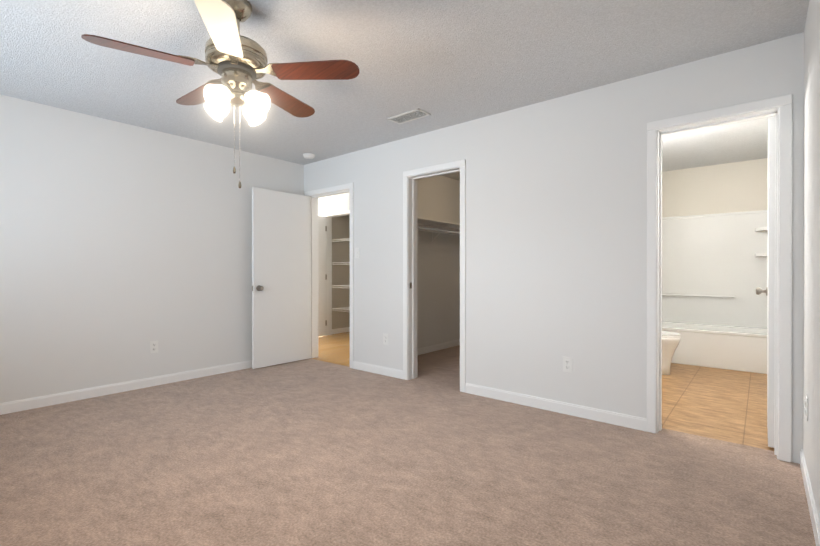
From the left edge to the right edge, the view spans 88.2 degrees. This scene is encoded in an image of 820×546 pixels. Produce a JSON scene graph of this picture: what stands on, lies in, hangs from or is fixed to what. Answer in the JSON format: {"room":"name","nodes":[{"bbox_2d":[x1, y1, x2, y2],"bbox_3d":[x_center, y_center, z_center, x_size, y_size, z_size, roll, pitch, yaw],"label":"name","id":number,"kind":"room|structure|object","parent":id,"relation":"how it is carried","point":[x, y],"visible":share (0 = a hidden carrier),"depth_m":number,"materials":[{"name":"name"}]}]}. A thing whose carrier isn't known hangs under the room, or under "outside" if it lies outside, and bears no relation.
{"room":"empty bedroom","nodes":[
{"label":"empty bedroom","id":0,"kind":"room"},
{"bbox_2d":[0,94,303,402],"bbox_3d":[-2.805,-0.142,3.697,0.120,2.440,4.420,0,0,40],"label":"wall","id":1,"kind":"structure","parent":0,"point":[122,245],"depth_m":3.80,"materials":[{"name":"white paint"}]},
{"bbox_2d":[0,360,251,414],"bbox_3d":[-2.707,1.036,3.716,0.012,0.085,4.270,0,0,40],"label":"baseboard","id":2,"kind":"structure","parent":1,"relation":"attached to","point":[48,400],"depth_m":3.78,"materials":[{"name":"white wood"}]},
{"bbox_2d":[150,341,157,353],"bbox_3d":[-2.442,0.707,4.034,0.010,0.115,0.070,0,0,40],"label":"outlet","id":3,"kind":"object","parent":1,"relation":"attached to","point":[153,346],"visible":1,"depth_m":4.03,"materials":[{"name":"white plastic"}]},
{"bbox_2d":[310,332,349,366],"bbox_3d":[-0.999,1.095,6.517,2.850,0.050,2.180,0,0,40],"label":"floor","id":4,"kind":"structure","parent":0,"point":[334,348],"depth_m":5.92,"materials":[{"name":"brown wood"}]},
{"bbox_2d":[318,192,349,215],"bbox_3d":[-0.813,-0.150,6.775,2.800,2.440,0.120,0,0,40],"label":"wall","id":5,"kind":"structure","parent":0,"point":[335,203],"depth_m":7.08,"materials":[{"name":"white paint"}]},
{"bbox_2d":[318,216,326,335],"bbox_3d":[-1.634,0.050,6.944,0.167,2.014,0.660,0,0,40],"label":"closet door","id":6,"kind":"structure","parent":5,"relation":"in","point":[322,275],"depth_m":7.11,"materials":[{"name":"white wood"}]},
{"bbox_2d":[323,210,349,335],"bbox_3d":[-1.144,0.023,7.051,0.784,2.092,0.152,0,0,40],"label":"trim","id":7,"kind":"structure","parent":5,"relation":"attached to","point":[329,215],"depth_m":7.26,"materials":[{"name":"white wood"}]},
{"bbox_2d":[332,215,349,328],"bbox_3d":[-0.910,-0.152,7.331,1.000,2.440,0.610,0,0,40],"label":"wall","id":8,"kind":"structure","parent":0,"point":[340,253],"depth_m":7.53,"materials":[{"name":"beige paint"}]},
{"bbox_2d":[332,327,349,333],"bbox_3d":[-1.239,1.025,7.524,0.012,0.085,0.480,0,0,40],"label":"baseboard","id":9,"kind":"structure","parent":8,"relation":"attached to","point":[340,330],"depth_m":7.51,"materials":[{"name":"white wood"}]},
{"bbox_2d":[332,238,349,311],"bbox_3d":[-0.925,0.035,7.314,0.760,1.244,0.453,0,0,40],"label":"shelves","id":10,"kind":"object","parent":8,"relation":"attached to","point":[345,308],"visible":0.4,"depth_m":7.29,"materials":[{"name":"white wood"}]},
{"bbox_2d":[0,0,808,180],"bbox_3d":[-0.556,-1.413,4.065,6.660,0.100,7.870,0,0,40],"label":"ceiling","id":11,"kind":"structure","parent":0,"point":[445,63],"depth_m":2.65,"materials":[{"name":"paint"}]},
{"bbox_2d":[81,0,358,187],"bbox_3d":[-0.915,-0.893,2.172,1.144,0.928,1.196,0,0,40],"label":"ceiling fan","id":12,"kind":"object","parent":11,"relation":"hanging from","point":[235,60],"visible":1,"depth_m":2.08,"materials":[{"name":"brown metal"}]},
{"bbox_2d":[303,153,314,158],"bbox_3d":[-1.167,-1.344,4.879,0.136,0.041,0.136,0,0,40],"label":"smoke detector","id":13,"kind":"object","parent":11,"relation":"attached to","point":[308,155],"visible":1,"depth_m":4.83,"materials":[{"name":"white plastic"}]},
{"bbox_2d":[387,108,430,123],"bbox_3d":[-0.013,-1.355,3.671,0.360,0.012,0.170,0,0,40],"label":"ceiling vent","id":14,"kind":"object","parent":11,"relation":"in","point":[415,114],"visible":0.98,"depth_m":3.66,"materials":[{"name":"white metal"}]},
{"bbox_2d":[0,345,815,545],"bbox_3d":[-0.129,1.105,3.195,4.880,0.050,7.070,0,0,40],"label":"floor carpet","id":15,"kind":"object","parent":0,"point":[309,452],"visible":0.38,"depth_m":2.29,"materials":[{"name":"beige carpet"}]},
{"bbox_2d":[418,175,459,347],"bbox_3d":[0.278,-0.148,5.820,0.100,2.440,2.510,0,0,40],"label":"wall","id":16,"kind":"structure","parent":0,"point":[439,284],"depth_m":5.89,"materials":[{"name":"white paint"}]},
{"bbox_2d":[418,339,459,354],"bbox_3d":[0.283,1.030,5.741,0.012,0.085,2.390,0,0,40],"label":"baseboard","id":17,"kind":"structure","parent":16,"relation":"attached to","point":[432,348],"depth_m":5.85,"materials":[{"name":"white wood"}]},
{"bbox_2d":[418,217,459,241],"bbox_3d":[0.402,-0.547,5.638,0.319,0.240,2.386,0,0,40],"label":"closet shelf","id":18,"kind":"object","parent":16,"relation":"attached to","point":[433,225],"visible":0.21,"depth_m":5.61,"materials":[{"name":"white wood"}]},
{"bbox_2d":[304,32,803,463],"bbox_3d":[-0.247,-0.144,4.533,6.540,2.440,0.140,0,0,40],"label":"wall","id":19,"kind":"structure","parent":0,"point":[556,230],"depth_m":3.27,"materials":[{"name":"white paint"}]},
{"bbox_2d":[252,187,309,368],"bbox_3d":[-1.500,0.056,4.981,0.167,2.014,0.766,0,0,40],"label":"hall door","id":20,"kind":"structure","parent":19,"relation":"in","point":[280,277],"depth_m":4.94,"materials":[{"name":"white wood"}]},
{"bbox_2d":[305,183,353,367],"bbox_3d":[-0.929,0.028,5.102,0.889,2.092,0.172,0,0,40],"label":"door frame","id":21,"kind":"structure","parent":19,"relation":"attached to","point":[314,195],"depth_m":5.31,"materials":[{"name":"white wood"}]},
{"bbox_2d":[355,248,359,257],"bbox_3d":[-0.589,-0.225,4.717,0.070,0.115,0.014,0,0,40],"label":"light switch","id":22,"kind":"object","parent":19,"relation":"attached to","point":[357,252],"visible":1,"depth_m":4.72,"materials":[{"name":"white plastic"}]},
{"bbox_2d":[353,361,402,378],"bbox_3d":[-0.351,1.033,4.524,0.741,0.085,0.012,0,0,40],"label":"baseboard","id":23,"kind":"structure","parent":19,"relation":"attached to","point":[386,371],"depth_m":4.50,"materials":[{"name":"white wood"}]},
{"bbox_2d":[383,333,387,344],"bbox_3d":[-0.257,0.696,4.446,0.070,0.115,0.010,0,0,40],"label":"outlet","id":24,"kind":"object","parent":19,"relation":"attached to","point":[385,339],"visible":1,"depth_m":4.44,"materials":[{"name":"white plastic"}]},
{"bbox_2d":[403,159,465,391],"bbox_3d":[0.266,0.026,4.106,0.739,2.102,0.172,0,0,40],"label":"trim","id":25,"kind":"structure","parent":19,"relation":"attached to","point":[410,271],"depth_m":4.25,"materials":[{"name":"white wood"}]},
{"bbox_2d":[465,383,646,431],"bbox_3d":[1.058,1.037,3.350,1.451,0.085,0.012,0,0,40],"label":"baseboard","id":26,"kind":"structure","parent":19,"relation":"attached to","point":[623,420],"depth_m":3.25,"materials":[{"name":"white wood"}]},
{"bbox_2d":[563,356,571,372],"bbox_3d":[1.203,0.700,3.229,0.070,0.115,0.010,0,0,40],"label":"outlet","id":27,"kind":"object","parent":19,"relation":"attached to","point":[567,364],"visible":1,"depth_m":3.23,"materials":[{"name":"white plastic"}]},
{"bbox_2d":[647,94,791,461],"bbox_3d":[1.946,0.030,2.706,0.734,2.102,0.172,0,0,40],"label":"door frame","id":28,"kind":"structure","parent":19,"relation":"attached to","point":[780,108],"depth_m":2.51,"materials":[{"name":"white wood"}]},
{"bbox_2d":[756,117,774,447],"bbox_3d":[2.408,0.057,2.818,0.167,2.024,0.612,0,0,40],"label":"bathroom door","id":29,"kind":"structure","parent":19,"relation":"in","point":[769,291],"depth_m":2.59,"materials":[{"name":"white wood"}]},
{"bbox_2d":[662,158,767,217],"bbox_3d":[3.784,-0.147,5.489,1.570,2.440,0.130,0,0,40],"label":"wall","id":30,"kind":"structure","parent":0,"point":[741,186],"depth_m":5.33,"materials":[{"name":"white paint"}]},
{"bbox_2d":[662,363,773,450],"bbox_3d":[2.782,1.102,4.251,1.760,0.050,3.320,0,0,40],"label":"floor","id":31,"kind":"structure","parent":0,"point":[727,405],"depth_m":3.47,"materials":[{"name":"tile"}]},
{"bbox_2d":[662,331,680,374],"bbox_3d":[2.552,0.681,4.651,0.729,0.790,0.480,0,0,40],"label":"toilet","id":32,"kind":"object","parent":31,"relation":"on","point":[670,342],"visible":0.17,"depth_m":4.42,"materials":[{"name":"white ceramic"}]},
{"bbox_2d":[662,210,767,373],"bbox_3d":[3.514,0.094,5.165,1.561,1.961,0.706,0,0,40],"label":"bathtub","id":33,"kind":"object","parent":31,"relation":"on","point":[722,254],"visible":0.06,"depth_m":5.22,"materials":[{"name":"white plastic"}]},
{"bbox_2d":[662,294,735,298],"bbox_3d":[3.656,0.293,5.454,0.868,0.048,0.056,0,0,40],"label":"towel rail","id":34,"kind":"object","parent":33,"relation":"attached to","point":[733,296],"visible":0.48,"depth_m":5.38,"materials":[{"name":"white plastic"}]},
{"bbox_2d":[803,0,819,521],"bbox_3d":[1.956,-0.137,1.975,0.120,2.440,7.870,0,0,40],"label":"wall","id":35,"kind":"structure","parent":0,"point":[811,313],"depth_m":1.97,"materials":[{"name":"white paint"}]},
{"bbox_2d":[805,395,807,420],"bbox_3d":[2.005,0.683,2.138,0.010,0.115,0.070,0,0,40],"label":"outlet","id":36,"kind":"object","parent":35,"relation":"attached to","point":[806,406],"visible":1,"depth_m":2.12,"materials":[{"name":"white plastic"}]},
{"bbox_2d":[800,449,819,545],"bbox_3d":[0.849,1.044,0.753,0.012,0.085,4.270,0,0,40],"label":"baseboard","id":37,"kind":"structure","parent":35,"relation":"attached to","point":[815,522],"depth_m":1.90,"materials":[{"name":"white wood"}]}
]}

